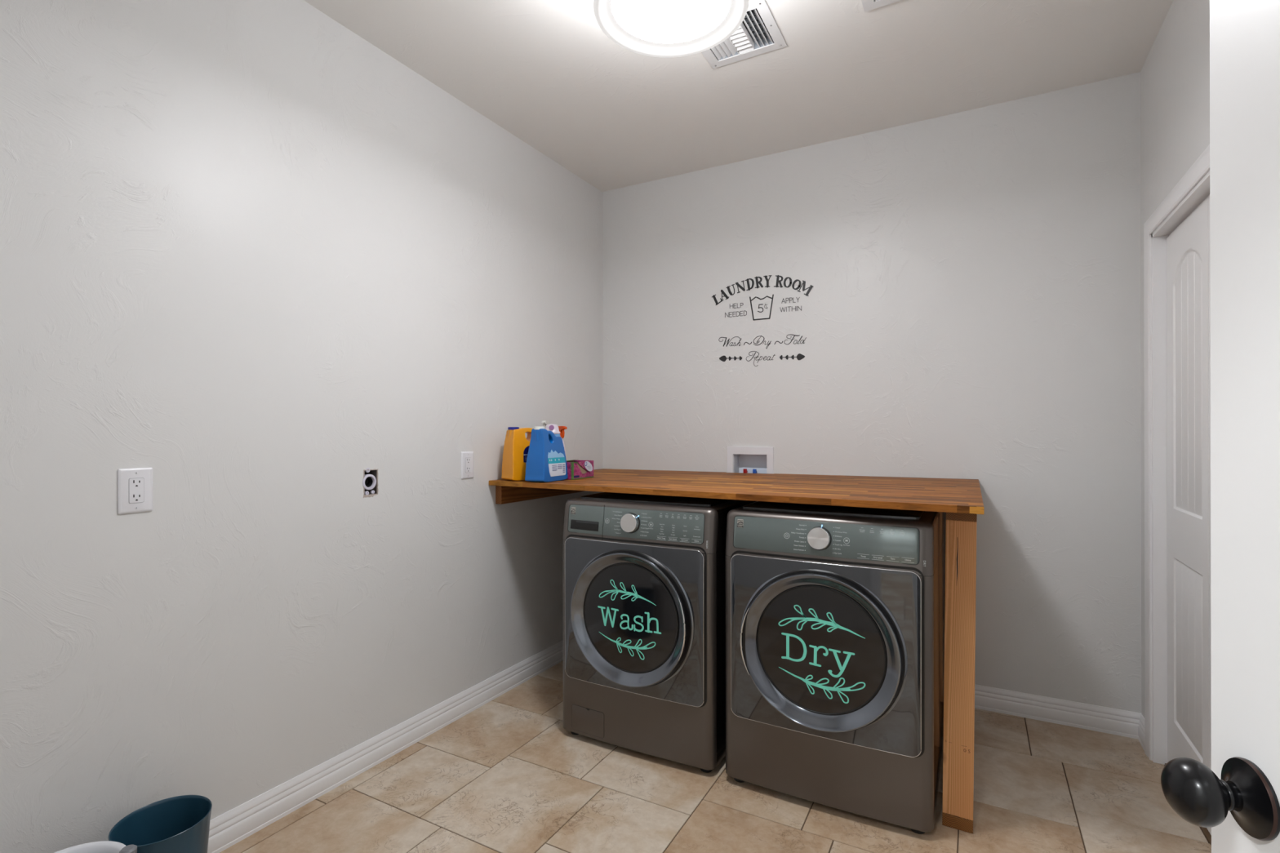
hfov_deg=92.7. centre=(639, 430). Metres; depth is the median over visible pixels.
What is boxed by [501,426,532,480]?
detergent jug
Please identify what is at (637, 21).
diffuser
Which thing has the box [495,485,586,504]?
support ledger
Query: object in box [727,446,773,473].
box
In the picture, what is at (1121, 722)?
baseboard
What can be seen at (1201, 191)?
trim
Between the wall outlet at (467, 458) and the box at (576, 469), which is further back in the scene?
the box at (576, 469)
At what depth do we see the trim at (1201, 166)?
2.35 m
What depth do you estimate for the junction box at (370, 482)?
2.33 m
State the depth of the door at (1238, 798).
0.57 m
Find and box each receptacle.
[128,478,143,502]
[465,457,471,472]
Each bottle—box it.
[541,420,549,428]
[545,423,559,436]
[558,426,567,453]
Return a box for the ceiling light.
[593,0,749,57]
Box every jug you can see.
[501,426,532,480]
[524,426,568,482]
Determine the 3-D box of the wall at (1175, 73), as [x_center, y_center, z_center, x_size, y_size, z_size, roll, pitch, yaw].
[1.333,-0.105,1.055,0.120,2.747,3.272,0,0,29]
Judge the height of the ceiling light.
0.285 m
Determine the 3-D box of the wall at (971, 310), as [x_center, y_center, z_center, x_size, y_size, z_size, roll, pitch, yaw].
[1.343,-0.104,2.983,3.514,2.747,0.120,0,0,29]
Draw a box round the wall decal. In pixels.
[711,275,813,366]
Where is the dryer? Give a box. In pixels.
[725,501,943,834]
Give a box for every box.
[362,467,378,497]
[566,459,593,479]
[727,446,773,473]
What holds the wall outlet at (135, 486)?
attached to the wall at (253, 258)
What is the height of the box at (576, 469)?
0.088 m
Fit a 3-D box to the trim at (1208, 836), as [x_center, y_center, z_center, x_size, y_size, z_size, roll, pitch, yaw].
[1.558,1.266,1.476,0.045,0.006,1.898,0,0,29]
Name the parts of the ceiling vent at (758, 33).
damper blade, damper blade, damper blade, damper blade, damper blade, damper blade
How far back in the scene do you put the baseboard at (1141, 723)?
2.47 m
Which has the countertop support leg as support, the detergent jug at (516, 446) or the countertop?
the countertop
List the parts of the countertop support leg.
rail, rail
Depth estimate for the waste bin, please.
1.62 m
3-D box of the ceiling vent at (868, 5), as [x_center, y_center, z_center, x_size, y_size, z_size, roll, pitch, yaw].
[0.842,-1.519,1.967,0.261,0.104,0.254,0,0,29]
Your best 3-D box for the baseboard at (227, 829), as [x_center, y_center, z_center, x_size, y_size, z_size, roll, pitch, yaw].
[-0.975,1.221,2.389,0.015,0.104,3.152,0,0,29]
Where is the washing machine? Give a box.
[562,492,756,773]
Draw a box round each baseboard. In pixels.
[207,640,563,852]
[974,684,1142,738]
[1137,714,1144,751]
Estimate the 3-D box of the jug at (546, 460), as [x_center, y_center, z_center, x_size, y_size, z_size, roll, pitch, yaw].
[-0.428,0.107,2.827,0.107,0.250,0.198,0,0,27]
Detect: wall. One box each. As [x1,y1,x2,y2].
[0,0,603,852]
[602,71,1141,713]
[1140,0,1209,717]
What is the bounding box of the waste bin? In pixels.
[108,795,212,852]
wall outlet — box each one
[117,467,152,514]
[461,451,473,479]
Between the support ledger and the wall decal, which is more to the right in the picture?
the wall decal
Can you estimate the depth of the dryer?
2.01 m
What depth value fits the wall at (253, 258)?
1.92 m
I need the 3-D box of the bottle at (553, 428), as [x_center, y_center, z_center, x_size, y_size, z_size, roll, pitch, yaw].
[-0.440,0.100,3.072,0.094,0.266,0.052,0,0,-4]
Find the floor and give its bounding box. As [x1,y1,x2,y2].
[219,660,1211,852]
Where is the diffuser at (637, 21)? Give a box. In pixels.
[610,0,731,43]
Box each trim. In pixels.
[1143,144,1209,760]
[1151,170,1209,764]
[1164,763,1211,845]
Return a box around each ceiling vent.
[701,0,786,68]
[861,0,902,12]
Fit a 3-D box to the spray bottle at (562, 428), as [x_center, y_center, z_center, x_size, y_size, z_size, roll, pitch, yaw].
[-0.409,0.105,3.184,0.047,0.257,0.092,0,0,-41]
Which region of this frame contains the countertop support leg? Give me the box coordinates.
[942,512,977,833]
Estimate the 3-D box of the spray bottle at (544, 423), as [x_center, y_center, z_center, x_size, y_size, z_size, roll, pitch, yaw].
[-0.484,0.091,3.151,0.047,0.285,0.092,0,0,11]
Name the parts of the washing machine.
dispenser handle, knob, knob, porthole glass, knob, door, door trim, control panel, lid, door handle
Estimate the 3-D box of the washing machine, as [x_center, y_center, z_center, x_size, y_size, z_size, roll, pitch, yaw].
[0.133,0.775,2.693,0.686,0.992,0.810,0,0,29]
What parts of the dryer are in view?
door handle, knob, knob, porthole glass, knob, door, door trim, control panel, lid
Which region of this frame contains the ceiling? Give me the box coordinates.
[303,0,1173,191]
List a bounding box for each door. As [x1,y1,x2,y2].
[1160,0,1279,852]
[1166,195,1211,835]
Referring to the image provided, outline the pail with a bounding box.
[53,840,137,852]
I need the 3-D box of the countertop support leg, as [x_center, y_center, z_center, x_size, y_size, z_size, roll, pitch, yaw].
[1.251,0.759,2.370,0.087,1.020,0.980,1,0,29]
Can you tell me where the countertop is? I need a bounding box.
[488,468,983,514]
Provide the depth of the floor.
2.08 m
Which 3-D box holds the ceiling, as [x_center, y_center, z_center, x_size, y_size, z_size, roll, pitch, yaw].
[0.063,-1.526,0.776,3.634,0.100,5.222,0,0,29]
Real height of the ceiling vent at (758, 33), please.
0.096 m
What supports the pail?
on the floor
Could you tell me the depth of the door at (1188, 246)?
2.08 m
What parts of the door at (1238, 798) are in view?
knob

